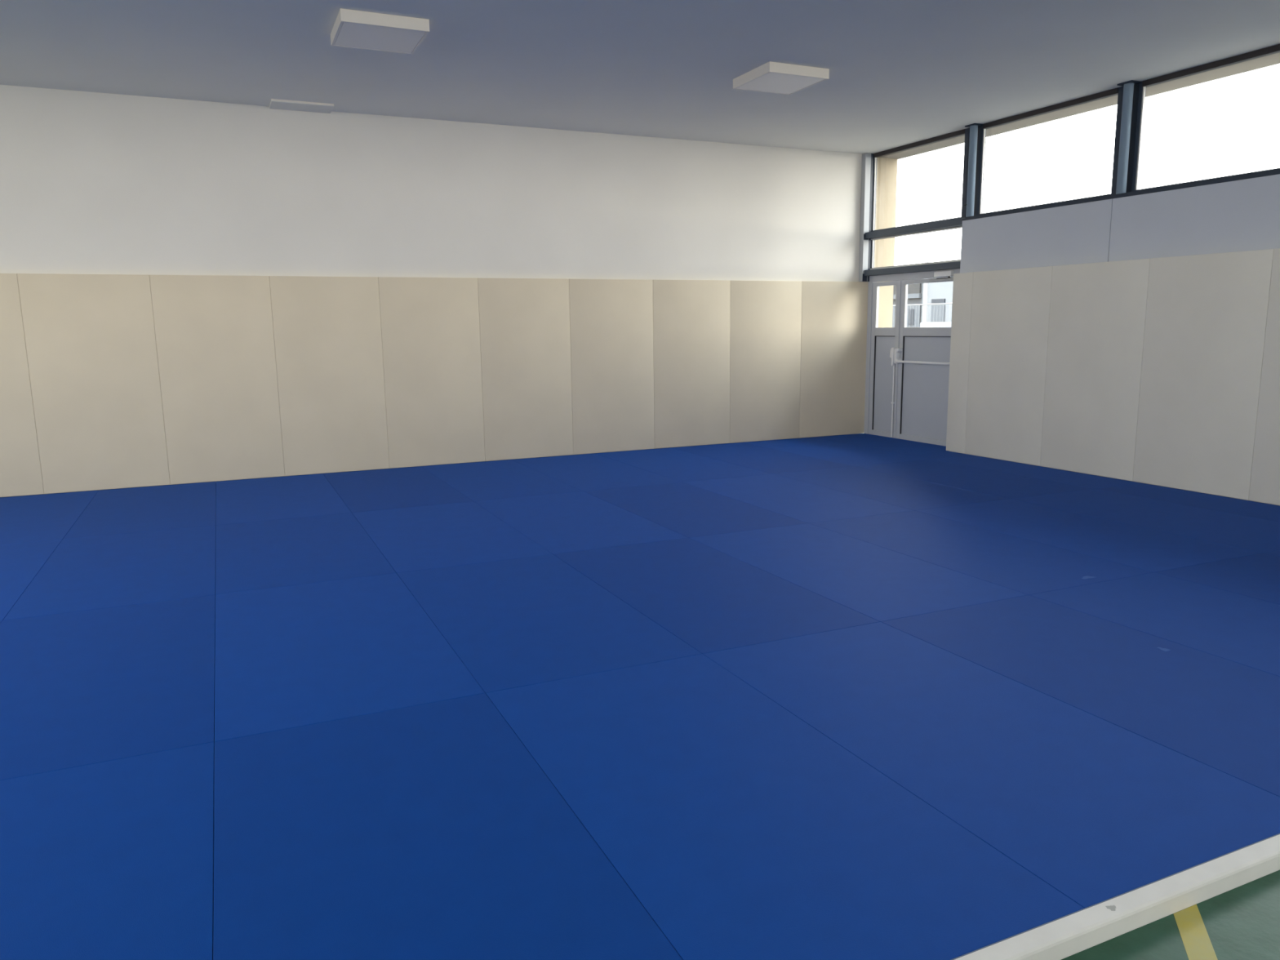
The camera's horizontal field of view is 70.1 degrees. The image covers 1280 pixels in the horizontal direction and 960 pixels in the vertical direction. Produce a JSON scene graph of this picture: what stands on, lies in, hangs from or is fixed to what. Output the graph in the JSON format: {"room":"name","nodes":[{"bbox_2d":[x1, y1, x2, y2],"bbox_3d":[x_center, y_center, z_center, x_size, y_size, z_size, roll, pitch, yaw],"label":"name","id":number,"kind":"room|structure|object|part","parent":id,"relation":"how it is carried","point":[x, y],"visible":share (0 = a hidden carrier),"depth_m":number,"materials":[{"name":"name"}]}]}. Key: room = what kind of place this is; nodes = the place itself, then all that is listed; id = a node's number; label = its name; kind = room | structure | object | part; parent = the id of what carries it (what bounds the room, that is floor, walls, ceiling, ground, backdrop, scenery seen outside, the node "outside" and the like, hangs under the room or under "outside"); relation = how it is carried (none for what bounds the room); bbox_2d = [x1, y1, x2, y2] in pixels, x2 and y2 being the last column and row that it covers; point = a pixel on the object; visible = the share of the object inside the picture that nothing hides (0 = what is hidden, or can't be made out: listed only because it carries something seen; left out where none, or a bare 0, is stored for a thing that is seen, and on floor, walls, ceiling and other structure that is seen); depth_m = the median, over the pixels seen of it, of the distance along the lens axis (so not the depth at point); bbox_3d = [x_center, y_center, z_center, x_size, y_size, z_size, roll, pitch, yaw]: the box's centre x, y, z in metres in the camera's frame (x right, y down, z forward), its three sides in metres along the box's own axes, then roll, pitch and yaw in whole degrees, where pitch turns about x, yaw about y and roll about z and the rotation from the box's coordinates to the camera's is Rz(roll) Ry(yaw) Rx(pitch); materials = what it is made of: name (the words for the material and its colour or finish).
{"room":"exercise studio","nodes":[
{"label":"exercise studio","id":0,"kind":"room"},
{"bbox_2d":[0,84,862,497],"bbox_3d":[-3.281,-1.848,9.343,13.815,3.660,0.200,-5,11,-24],"label":"wall","id":1,"kind":"structure","parent":0,"point":[91,183],"depth_m":9.37,"materials":[{"name":"paint"}]},
{"bbox_2d":[0,273,44,497],"bbox_3d":[-6.026,-0.816,8.099,1.044,1.999,0.050,-5,11,-24],"label":"pad","id":2,"kind":"object","parent":1,"relation":"attached to","point":[20,471],"visible":1,"depth_m":8.27,"materials":[{"name":"beige plastic"}]},
{"bbox_2d":[17,273,170,493],"bbox_3d":[-5.075,-0.900,8.526,1.044,1.999,0.050,-5,11,-24],"label":"pad","id":3,"kind":"object","parent":1,"relation":"attached to","point":[91,339],"visible":1,"depth_m":8.50,"materials":[{"name":"beige plastic"}]},
{"bbox_2d":[149,275,284,484],"bbox_3d":[-4.124,-0.985,8.954,1.044,1.999,0.050,-5,11,-24],"label":"pad","id":4,"kind":"object","parent":1,"relation":"attached to","point":[215,339],"visible":1,"depth_m":8.92,"materials":[{"name":"beige plastic"}]},
{"bbox_2d":[269,275,389,475],"bbox_3d":[-3.174,-1.070,9.381,1.044,1.999,0.050,-5,11,-24],"label":"pad","id":5,"kind":"object","parent":1,"relation":"attached to","point":[327,330],"visible":1,"depth_m":9.35,"materials":[{"name":"beige plastic"}]},
{"bbox_2d":[377,276,484,468],"bbox_3d":[-2.223,-1.155,9.808,1.044,1.999,0.050,-5,11,-24],"label":"pad","id":6,"kind":"object","parent":1,"relation":"attached to","point":[430,329],"visible":1,"depth_m":9.78,"materials":[{"name":"beige plastic"}]},
{"bbox_2d":[477,278,573,461],"bbox_3d":[-1.272,-1.239,10.235,1.044,1.999,0.050,-5,11,-24],"label":"pad","id":7,"kind":"object","parent":1,"relation":"attached to","point":[524,323],"visible":1,"depth_m":10.20,"materials":[{"name":"beige plastic"}]},
{"bbox_2d":[568,279,654,454],"bbox_3d":[-0.322,-1.324,10.662,1.044,1.999,0.050,-5,11,-24],"label":"pad","id":8,"kind":"object","parent":1,"relation":"attached to","point":[611,320],"visible":1,"depth_m":10.63,"materials":[{"name":"beige plastic"}]},
{"bbox_2d":[653,280,730,448],"bbox_3d":[0.629,-1.409,11.089,1.044,1.999,0.050,-5,11,-24],"label":"pad","id":9,"kind":"object","parent":1,"relation":"attached to","point":[691,317],"visible":1,"depth_m":11.06,"materials":[{"name":"beige plastic"}]},
{"bbox_2d":[729,280,801,443],"bbox_3d":[1.579,-1.494,11.516,1.044,1.999,0.050,-5,11,-24],"label":"pad","id":10,"kind":"object","parent":1,"relation":"attached to","point":[766,316],"visible":1,"depth_m":11.48,"materials":[{"name":"beige plastic"}]},
{"bbox_2d":[799,280,868,437],"bbox_3d":[2.530,-1.578,11.943,1.044,1.999,0.050,-5,11,-24],"label":"pad","id":11,"kind":"object","parent":1,"relation":"attached to","point":[833,330],"visible":1,"depth_m":11.91,"materials":[{"name":"beige plastic"}]},
{"bbox_2d":[862,234,867,281],"bbox_3d":[2.923,-2.890,11.867,0.072,0.598,0.029,-5,11,-24],"label":"trim","id":12,"kind":"structure","parent":1,"relation":"attached to","point":[864,277],"depth_m":11.89,"materials":[{"name":"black metal"}]},
{"bbox_2d":[858,152,873,281],"bbox_3d":[2.930,-3.390,11.816,0.130,1.603,0.077,-5,11,-24],"label":"post","id":13,"kind":"object","parent":1,"relation":"attached to","point":[867,171],"visible":1,"depth_m":11.77,"materials":[{"name":"grey metal"}]},
{"bbox_2d":[0,0,1279,154],"bbox_3d":[0.118,-2.567,1.636,13.815,0.250,16.650,-5,11,-24],"label":"ceiling","id":14,"kind":"structure","parent":0,"point":[902,73],"depth_m":7.30,"materials":[{"name":"paint"}]},
{"bbox_2d":[269,98,333,113],"bbox_3d":[-3.256,-3.596,8.774,0.560,0.022,0.324,-5,11,-24],"label":"ceiling plate","id":15,"kind":"object","parent":14,"relation":"attached to","point":[275,104],"visible":1,"depth_m":8.73,"materials":[{"name":"paint"}]},
{"bbox_2d":[330,8,429,54],"bbox_3d":[-1.870,-3.203,6.532,0.596,0.081,0.596,-5,11,-24],"label":"ceiling light","id":16,"kind":"object","parent":14,"relation":"attached to","point":[352,28],"visible":1,"depth_m":6.39,"materials":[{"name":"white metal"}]},
{"bbox_2d":[334,22,425,53],"bbox_3d":[-1.870,-3.170,6.538,0.555,0.010,0.555,-5,11,-24],"label":"diffuser","id":17,"kind":"object","parent":16,"relation":"attached to","point":[388,37],"depth_m":6.48,"materials":[{"name":"white plastic"}]},
{"bbox_2d":[733,61,829,94],"bbox_3d":[1.215,-3.476,7.906,0.596,0.081,0.596,-5,11,-24],"label":"ceiling light","id":18,"kind":"object","parent":14,"relation":"attached to","point":[775,77],"visible":1,"depth_m":7.77,"materials":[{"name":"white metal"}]},
{"bbox_2d":[737,72,823,93],"bbox_3d":[1.215,-3.443,7.911,0.555,0.010,0.555,-5,11,-24],"label":"diffuser","id":19,"kind":"object","parent":18,"relation":"attached to","point":[769,82],"depth_m":7.87,"materials":[{"name":"white plastic"}]},
{"bbox_2d":[880,52,1279,159],"bbox_3d":[6.555,-3.157,4.731,0.515,0.225,17.020,-5,11,-24],"label":"roof eave","id":20,"kind":"object","parent":14,"relation":"attached to","point":[1274,59],"depth_m":9.16},
{"bbox_2d":[867,157,897,434],"bbox_3d":[3.165,-2.441,12.370,0.455,3.654,0.260,-5,11,-24],"label":"wall","id":21,"kind":"structure","parent":0,"point":[886,168],"depth_m":12.11,"materials":[{"name":"beige paint"}]},
{"bbox_2d":[871,128,969,231],"bbox_3d":[3.362,-3.549,11.045,0.059,1.045,1.677,-5,11,-24],"label":"window","id":22,"kind":"structure","parent":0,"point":[965,131],"depth_m":10.75,"materials":[{"name":"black metal"}]},
{"bbox_3d":[3.361,-3.078,11.141,0.059,0.085,1.582,-5,11,-24],"label":"rail","id":23,"kind":"part","parent":22,"relation":"part of","materials":[{"name":"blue metal"}]},
{"bbox_3d":[3.349,-4.042,10.977,0.059,0.050,1.582,-5,11,-24],"label":"head rail","id":24,"kind":"part","parent":22,"relation":"part of","materials":[{"name":"blue metal"}]},
{"bbox_2d":[951,451,1279,506],"bbox_3d":[6.681,-0.546,3.981,0.292,2.634,14.400,-5,11,-24],"label":"wall","id":25,"kind":"structure","parent":0,"point":[952,451],"depth_m":8.45,"materials":[{"name":"paint"}]},
{"bbox_2d":[863,268,959,446],"bbox_3d":[3.368,-1.513,11.316,0.167,2.100,1.788,-5,11,-24],"label":"door","id":26,"kind":"structure","parent":25,"relation":"in","point":[907,373],"depth_m":11.46,"materials":[{"name":"grey paint"}]},
{"bbox_3d":[3.192,-1.253,11.888,0.014,1.238,0.400,-5,11,-24],"label":"infill panel","id":27,"kind":"part","parent":26,"relation":"part of","materials":[{"name":"grey metal"}]},
{"bbox_3d":[3.243,-1.043,11.691,0.017,0.988,0.020,-5,11,-24],"label":"bolt rod","id":28,"kind":"part","parent":26,"relation":"part of","materials":[{"name":"silver metal"}]},
{"bbox_3d":[3.517,-1.139,11.188,0.014,1.238,0.856,-5,11,-24],"label":"infill panel","id":29,"kind":"part","parent":26,"relation":"part of","materials":[{"name":"grey metal"}]},
{"bbox_3d":[3.563,-2.362,10.745,0.022,0.030,0.420,-5,11,-24],"label":"closer rail","id":30,"kind":"part","parent":26,"relation":"part of","materials":[{"name":"grey metal"}]},
{"bbox_2d":[870,226,961,269],"bbox_3d":[3.381,-2.794,11.142,0.067,0.475,1.740,-5,11,-24],"label":"window","id":31,"kind":"structure","parent":25,"relation":"in","point":[873,242],"depth_m":11.31,"materials":[{"name":"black metal"}]},
{"bbox_3d":[3.387,-2.795,11.144,0.055,0.475,1.740,-5,11,-24],"label":"frame","id":32,"kind":"part","parent":31,"relation":"part of","materials":[{"name":"blue metal"}]},
{"bbox_3d":[3.380,-3.015,11.111,0.059,0.030,1.670,-5,11,-24],"label":"head rail","id":33,"kind":"part","parent":31,"relation":"part of","materials":[{"name":"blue metal"}]},
{"bbox_3d":[3.385,-2.603,11.181,0.059,0.085,1.670,-5,11,-24],"label":"rail","id":34,"kind":"part","parent":31,"relation":"part of","materials":[{"name":"blue metal"}]},
{"bbox_2d":[946,271,973,453],"bbox_3d":[3.607,-1.306,10.254,0.050,1.999,0.296,-5,11,-24],"label":"pad","id":35,"kind":"object","parent":25,"relation":"attached to","point":[962,286],"visible":1,"depth_m":10.24,"materials":[{"name":"grey plastic"}]},
{"bbox_2d":[964,266,1052,466],"bbox_3d":[3.887,-1.206,9.649,0.050,1.999,1.049,-5,11,-24],"label":"pad","id":36,"kind":"object","parent":25,"relation":"attached to","point":[1011,308],"visible":1,"depth_m":9.60,"materials":[{"name":"grey plastic"}]},
{"bbox_2d":[977,86,1123,215],"bbox_3d":[4.152,-3.289,9.339,0.059,1.005,1.771,-5,11,-24],"label":"window","id":37,"kind":"structure","parent":25,"relation":"in","point":[1119,91],"depth_m":9.16,"materials":[{"name":"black metal"}]},
{"bbox_3d":[4.151,-2.820,9.435,0.059,0.048,1.676,-5,11,-24],"label":"rail","id":38,"kind":"part","parent":37,"relation":"part of","materials":[{"name":"blue metal"}]},
{"bbox_3d":[4.138,-3.763,9.275,0.059,0.050,1.676,-5,11,-24],"label":"head rail","id":39,"kind":"part","parent":37,"relation":"part of","materials":[{"name":"brown metal"}]},
{"bbox_2d":[973,83,1139,215],"bbox_3d":[6.733,-2.380,3.785,0.060,1.005,14.545,-5,11,-24],"label":"trim","id":40,"kind":"structure","parent":25,"relation":"attached to","point":[1136,86],"depth_m":8.47,"materials":[{"name":"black metal"}]},
{"bbox_2d":[1040,258,1150,480],"bbox_3d":[4.324,-1.052,8.707,0.050,1.999,1.049,-5,11,-24],"label":"pad","id":41,"kind":"object","parent":25,"relation":"attached to","point":[1098,310],"visible":1,"depth_m":8.65,"materials":[{"name":"grey plastic"}]},
{"bbox_2d":[960,173,1279,273],"bbox_3d":[6.614,-1.547,3.788,0.020,0.595,14.405,-5,11,-24],"label":"wall","id":42,"kind":"structure","parent":25,"relation":"attached to","point":[1242,215],"depth_m":8.31,"materials":[{"name":"white paint"}]},
{"bbox_2d":[864,261,960,275],"bbox_3d":[3.334,-2.571,11.113,0.102,0.075,1.761,-5,11,-24],"label":"trim","id":43,"kind":"structure","parent":42,"relation":"attached to","point":[948,265],"depth_m":11.04,"materials":[{"name":"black metal"}]},
{"bbox_2d":[865,217,965,238],"bbox_3d":[3.328,-3.039,11.033,0.102,0.075,1.761,-5,11,-24],"label":"trim","id":44,"kind":"structure","parent":42,"relation":"attached to","point":[956,222],"depth_m":10.96,"materials":[{"name":"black metal"}]},
{"bbox_2d":[962,169,1279,220],"bbox_3d":[6.720,-1.881,3.780,0.170,0.022,14.400,-5,11,-24],"label":"trim","id":45,"kind":"structure","parent":25,"relation":"attached to","point":[1274,171],"depth_m":8.31,"materials":[{"name":"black metal"}]},
{"bbox_2d":[964,123,982,217],"bbox_3d":[3.684,-3.429,10.129,0.126,0.982,0.150,-5,11,-24],"label":"steel column","id":46,"kind":"structure","parent":45,"relation":"on","point":[970,204],"depth_m":10.09,"materials":[{"name":"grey metal"}]},
{"bbox_3d":[3.680,-3.907,10.049,0.120,0.012,0.150,-5,11,-24],"label":"cap plate","id":47,"kind":"part","parent":46,"relation":"part of","materials":[{"name":"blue metal"}]},
{"bbox_2d":[1115,80,1141,194],"bbox_3d":[4.479,-3.150,8.422,0.120,0.982,0.150,-5,11,-24],"label":"steel column","id":48,"kind":"structure","parent":45,"relation":"on","point":[1128,86],"depth_m":8.39,"materials":[{"name":"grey metal"}]},
{"bbox_3d":[4.473,-3.628,8.341,0.120,0.012,0.150,-5,11,-24],"label":"cap plate","id":49,"kind":"part","parent":48,"relation":"part of","materials":[{"name":"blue metal"}]},
{"bbox_2d":[1133,248,1274,500],"bbox_3d":[4.762,-0.898,7.764,0.050,1.999,1.049,-5,11,-24],"label":"pad","id":50,"kind":"object","parent":25,"relation":"attached to","point":[1206,318],"visible":1,"depth_m":7.71,"materials":[{"name":"grey plastic"}]},
{"bbox_2d":[1131,44,1279,191],"bbox_3d":[4.954,-3.006,7.610,0.059,1.005,1.775,-5,11,-24],"label":"window","id":51,"kind":"structure","parent":25,"relation":"in","point":[1274,49],"depth_m":8.03,"materials":[{"name":"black metal"}]},
{"bbox_3d":[4.956,-3.006,7.611,0.055,1.005,1.775,-5,11,-24],"label":"frame","id":52,"kind":"part","parent":51,"relation":"part of","materials":[{"name":"blue metal"}]},
{"bbox_3d":[4.953,-2.537,7.706,0.059,0.048,1.680,-5,11,-24],"label":"rail","id":53,"kind":"part","parent":51,"relation":"part of","materials":[{"name":"blue metal"}]},
{"bbox_3d":[4.941,-3.480,7.546,0.059,0.050,1.680,-5,11,-24],"label":"head rail","id":54,"kind":"part","parent":51,"relation":"part of","materials":[{"name":"brown metal"}]},
{"bbox_2d":[1248,248,1279,505],"bbox_3d":[5.199,-0.744,6.822,0.050,1.999,1.049,-5,11,-24],"label":"pad","id":55,"kind":"object","parent":25,"relation":"attached to","point":[1264,486],"visible":1,"depth_m":7.24,"materials":[{"name":"grey plastic"}]},
{"bbox_2d":[1061,870,1279,959],"bbox_3d":[0.276,1.229,2.330,14.055,0.150,16.650,-5,11,-24],"label":"floor","id":56,"kind":"structure","parent":0,"point":[1242,922],"depth_m":2.30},
{"bbox_2d":[0,539,62,620],"bbox_3d":[-4.212,0.649,5.479,1.007,0.055,2.058,-5,11,-24],"label":"floor mat","id":57,"kind":"object","parent":56,"relation":"on","point":[20,563],"visible":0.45,"depth_m":5.86,"materials":[{"name":"blue plastic"}]},
{"bbox_2d":[0,490,98,545],"bbox_3d":[-5.112,0.331,7.419,1.007,0.055,2.264,-5,11,-24],"label":"floor mat","id":58,"kind":"object","parent":56,"relation":"on","point":[46,517],"visible":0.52,"depth_m":7.48,"materials":[{"name":"blue plastic"}]},
{"bbox_2d":[0,742,214,959],"bbox_3d":[-1.585,1.170,2.205,1.007,0.055,2.033,-5,11,-24],"label":"floor mat","id":59,"kind":"object","parent":56,"relation":"on","point":[113,860],"visible":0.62,"depth_m":2.58,"materials":[{"name":"blue plastic"}]},
{"bbox_2d":[0,595,215,780],"bbox_3d":[-2.437,0.870,4.042,1.007,0.055,2.058,-5,11,-24],"label":"floor mat","id":60,"kind":"object","parent":56,"relation":"on","point":[96,686],"visible":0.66,"depth_m":3.87,"materials":[{"name":"blue plastic"}]},
{"bbox_2d":[3,524,215,620],"bbox_3d":[-3.295,0.567,5.891,1.007,0.055,2.058,-5,11,-24],"label":"floor mat","id":61,"kind":"object","parent":56,"relation":"on","point":[119,570],"visible":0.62,"depth_m":5.67,"materials":[{"name":"blue plastic"}]},
{"bbox_2d":[62,481,216,539],"bbox_3d":[-4.195,0.249,7.832,1.007,0.055,2.264,-5,11,-24],"label":"floor mat","id":62,"kind":"object","parent":56,"relation":"on","point":[177,506],"visible":0.71,"depth_m":7.62,"materials":[{"name":"blue plastic"}]},
{"bbox_2d":[215,473,351,524],"bbox_3d":[-3.278,0.167,8.244,1.007,0.055,2.264,-5,11,-24],"label":"floor mat","id":63,"kind":"object","parent":56,"relation":"on","point":[265,499],"visible":0.76,"depth_m":8.04,"materials":[{"name":"blue plastic"}]},
{"bbox_2d":[215,512,395,595],"bbox_3d":[-2.377,0.485,6.303,1.007,0.055,2.058,-5,11,-24],"label":"floor mat","id":64,"kind":"object","parent":56,"relation":"on","point":[287,552],"visible":0.76,"depth_m":6.09,"materials":[{"name":"blue plastic"}]},
{"bbox_2d":[214,573,484,742],"bbox_3d":[-1.520,0.788,4.454,1.007,0.055,2.058,-5,11,-24],"label":"floor mat","id":65,"kind":"object","parent":56,"relation":"on","point":[286,657],"visible":0.76,"depth_m":4.16,"materials":[{"name":"blue plastic"}]},
{"bbox_2d":[323,466,472,512],"bbox_3d":[-2.360,0.086,8.656,1.007,0.055,2.264,-5,11,-24],"label":"floor mat","id":66,"kind":"object","parent":56,"relation":"on","point":[363,491],"visible":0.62,"depth_m":8.47,"materials":[{"name":"blue plastic"}]},
{"bbox_2d":[213,693,682,959],"bbox_3d":[-0.667,1.089,2.617,1.007,0.055,2.033,-5,11,-24],"label":"floor mat","id":67,"kind":"object","parent":56,"relation":"on","point":[430,831],"visible":1,"depth_m":2.60,"materials":[{"name":"blue plastic"}]},
{"bbox_2d":[351,501,552,573],"bbox_3d":[-1.460,0.403,6.715,1.007,0.055,2.058,-5,11,-24],"label":"floor mat","id":68,"kind":"object","parent":56,"relation":"on","point":[411,539],"visible":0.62,"depth_m":6.52,"materials":[{"name":"blue plastic"}]},
{"bbox_2d":[421,459,582,501],"bbox_3d":[-1.443,0.004,9.068,1.007,0.055,2.264,-5,11,-24],"label":"floor mat","id":69,"kind":"object","parent":56,"relation":"on","point":[507,478],"visible":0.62,"depth_m":8.88,"materials":[{"name":"blue plastic"}]},
{"bbox_2d":[396,554,702,693],"bbox_3d":[-0.603,0.706,4.866,1.007,0.055,2.058,-5,11,-24],"label":"floor mat","id":70,"kind":"object","parent":56,"relation":"on","point":[514,623],"visible":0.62,"depth_m":4.59,"materials":[{"name":"blue plastic"}]},
{"bbox_2d":[473,491,688,554],"bbox_3d":[-0.543,0.322,7.127,1.007,0.055,2.058,-5,11,-24],"label":"floor mat","id":71,"kind":"object","parent":56,"relation":"on","point":[580,521],"visible":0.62,"depth_m":6.94,"materials":[{"name":"blue plastic"}]},
{"bbox_2d":[511,453,681,491],"bbox_3d":[-0.526,-0.078,9.480,1.007,0.055,2.264,-5,11,-24],"label":"floor mat","id":72,"kind":"object","parent":56,"relation":"on","point":[584,472],"visible":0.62,"depth_m":9.30,"materials":[{"name":"blue plastic"}]},
{"bbox_2d":[594,447,772,482],"bbox_3d":[0.391,-0.160,9.892,1.007,0.055,2.264,-5,11,-24],"label":"floor mat","id":73,"kind":"object","parent":56,"relation":"on","point":[682,466],"visible":0.62,"depth_m":9.71,"materials":[{"name":"blue plastic"}]},
{"bbox_2d":[584,482,807,537],"bbox_3d":[0.374,0.240,7.539,1.007,0.055,2.058,-5,11,-24],"label":"floor mat","id":74,"kind":"object","parent":56,"relation":"on","point":[688,510],"visible":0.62,"depth_m":7.36,"materials":[{"name":"blue plastic"}]},
{"bbox_2d":[553,537,879,653],"bbox_3d":[0.315,0.624,5.279,1.007,0.055,2.058,-5,11,-24],"label":"floor mat","id":75,"kind":"object","parent":56,"relation":"on","point":[710,599],"visible":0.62,"depth_m":5.03,"materials":[{"name":"blue plastic"}]},
{"bbox_2d":[671,442,852,474],"bbox_3d":[1.309,-0.242,10.304,1.007,0.055,2.264,-5,11,-24],"label":"floor mat","id":76,"kind":"object","parent":56,"relation":"on","point":[763,459],"visible":0.62,"depth_m":10.15,"materials":[{"name":"blue plastic"}]},
{"bbox_2d":[485,653,1084,959],"bbox_3d":[0.250,1.007,3.029,1.007,0.055,2.033,-5,11,-24],"label":"floor mat","id":77,"kind":"object","parent":56,"relation":"on","point":[743,830],"visible":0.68,"depth_m":2.69,"materials":[{"name":"blue plastic"}]},
{"bbox_2d":[684,474,914,523],"bbox_3d":[1.292,0.158,7.951,1.007,0.055,2.058,-5,11,-24],"label":"floor mat","id":78,"kind":"object","parent":56,"relation":"on","point":[806,502],"visible":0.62,"depth_m":7.78,"materials":[{"name":"blue plastic"}]},
{"bbox_2d":[744,437,929,466],"bbox_3d":[2.226,-0.323,10.716,1.007,0.055,2.264,-5,11,-24],"label":"floor mat","id":79,"kind":"object","parent":56,"relation":"on","point":[850,455],"visible":0.62,"depth_m":10.56,"materials":[{"name":"blue plastic"}]},
{"bbox_2d":[690,523,1027,622],"bbox_3d":[1.232,0.542,5.691,1.007,0.055,2.058,-5,11,-24],"label":"floor mat","id":80,"kind":"object","parent":56,"relation":"on","point":[880,584],"visible":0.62,"depth_m":5.46,"materials":[{"name":"blue plastic"}]},
{"bbox_2d":[773,466,1008,510],"bbox_3d":[2.209,0.076,8.363,1.007,0.055,2.058,-5,11,-24],"label":"floor mat","id":81,"kind":"object","parent":56,"relation":"on","point":[905,492],"visible":0.62,"depth_m":8.20,"materials":[{"name":"blue plastic"}]},
{"bbox_2d":[812,433,972,459],"bbox_3d":[3.091,-0.400,11.105,0.892,0.055,2.264,-5,11,-24],"label":"floor mat","id":82,"kind":"object","parent":56,"relation":"on","point":[926,451],"visible":0.59,"depth_m":11.05,"materials":[{"name":"blue plastic"}]},
{"bbox_2d":[809,510,1152,595],"bbox_3d":[2.149,0.460,6.103,1.007,0.056,2.058,-5,11,-24],"label":"floor mat","id":83,"kind":"object","parent":56,"relation":"on","point":[1027,566],"visible":0.76,"depth_m":5.88,"materials":[{"name":"blue plastic"}]},
{"bbox_2d":[702,622,1279,908],"bbox_3d":[1.167,0.925,3.441,1.007,0.055,2.033,-5,11,-24],"label":"floor mat","id":84,"kind":"object","parent":56,"relation":"on","point":[1098,810],"visible":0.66,"depth_m":3.08,"materials":[{"name":"blue plastic"}]},
{"bbox_2d":[932,455,1140,488],"bbox_3d":[3.864,-0.071,9.107,0.613,0.055,2.058,-5,11,-24],"label":"floor mat","id":85,"kind":"object","parent":56,"relation":"on","point":[1089,481],"visible":0.62,"depth_m":8.96,"materials":[{"name":"blue plastic"}]},
{"bbox_2d":[881,595,1279,796],"bbox_3d":[2.084,0.843,3.853,1.007,0.056,2.033,-5,11,-24],"label":"floor mat","id":86,"kind":"object","parent":56,"relation":"on","point":[1222,714],"visible":0.87,"depth_m":3.82,"materials":[{"name":"blue plastic"}]},
{"bbox_2d":[915,498,1261,572],"bbox_3d":[3.067,0.379,6.515,1.007,0.055,2.058,-5,11,-24],"label":"floor mat","id":87,"kind":"object","parent":56,"relation":"on","point":[1142,548],"visible":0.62,"depth_m":6.31,"materials":[{"name":"blue plastic"}]},
{"bbox_2d":[951,833,1279,959],"bbox_3d":[0.289,1.195,1.910,13.300,0.057,0.060,-5,11,-24],"label":"edging strip","id":88,"kind":"object","parent":56,"relation":"on","point":[1067,935],"visible":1,"depth_m":2.33,"materials":[{"name":"white"}]},
{"bbox_2d":[1030,572,1279,676],"bbox_3d":[3.002,0.761,4.266,1.007,0.055,2.033,-5,11,-24],"label":"floor mat","id":89,"kind":"object","parent":56,"relation":"on","point":[1242,629],"visible":0.72,"depth_m":4.63,"materials":[{"name":"blue plastic"}]},
{"bbox_2d":[1097,483,1279,522],"bbox_3d":[4.722,0.231,7.259,0.613,0.055,2.058,-5,11,-24],"label":"floor mat","id":90,"kind":"object","parent":56,"relation":"on","point":[1207,501],"visible":0.75,"depth_m":7.48,"materials":[{"name":"blue plastic"}]},
{"bbox_2d":[1173,904,1217,959],"bbox_3d":[0.583,1.531,0.078,0.065,0.001,5.064,3,10,20],"label":"floor line","id":91,"kind":"object","parent":56,"relation":"on","point":[1197,944],"visible":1,"depth_m":2.29,"materials":[{"name":"yellow paint"}]},
{"bbox_2d":[1155,552,1279,604],"bbox_3d":[3.919,0.680,4.678,1.007,0.055,2.033,-5,11,-24],"label":"floor mat","id":92,"kind":"object","parent":56,"relation":"on","point":[1257,575],"visible":0.76,"depth_m":5.30,"materials":[{"name":"blue plastic"}]},
{"label":"outside","id":93,"kind":"structure","parent":0,"visible":0},
{"bbox_3d":[9.739,-3.757,31.620,150.000,0.240,150.000,-5,11,-24],"label":"ground","id":94,"kind":"structure","parent":93,"visible":0},
{"bbox_2d":[892,279,922,327],"bbox_3d":[17.823,-11.168,60.876,10.200,4.255,14.050,-5,11,-24],"label":"building","id":95,"kind":"structure","parent":94,"relation":"on","point":[914,291],"depth_m":53.11,"materials":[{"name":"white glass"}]},
{"bbox_2d":[893,258,952,327],"bbox_3d":[6.628,-3.633,21.393,0.093,3.015,5.100,-5,11,-24],"label":"fence","id":96,"kind":"object","parent":94,"relation":"on","point":[925,304],"visible":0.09,"depth_m":21.25,"materials":[{"name":"grey metal"}]},
{"bbox_3d":[6.591,-4.099,21.300,0.026,0.026,5.100,-5,11,-24],"label":"rail","id":97,"kind":"part","parent":96,"relation":"part of","materials":[{"name":"grey metal"}]},
{"bbox_3d":[6.658,-3.629,21.368,0.060,3.015,0.070,-5,11,-24],"label":"post","id":98,"kind":"part","parent":96,"relation":"part of","materials":[{"name":"grey metal"}]},
{"bbox_2d":[920,321,951,327],"bbox_3d":[15.604,-7.517,47.935,1.860,1.556,4.287,2,10,17],"label":"parked car","id":99,"kind":"object","parent":94,"relation":"on","point":[936,324],"visible":0.06,"depth_m":47.10,"materials":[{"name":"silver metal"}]},
{"bbox_2d":[920,276,953,322],"bbox_3d":[25.856,-8.705,46.054,12.100,4.155,19.940,-5,11,-24],"label":"building","id":100,"kind":"structure","parent":94,"relation":"on","point":[937,292],"depth_m":51.26,"materials":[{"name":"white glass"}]},
{"bbox_3d":[16.807,-8.650,51.556,0.070,2.435,1.030,-5,11,-24],"label":"garage door","id":101,"kind":"part","parent":100,"relation":"part of","materials":[{"name":"white metal"}]}
]}

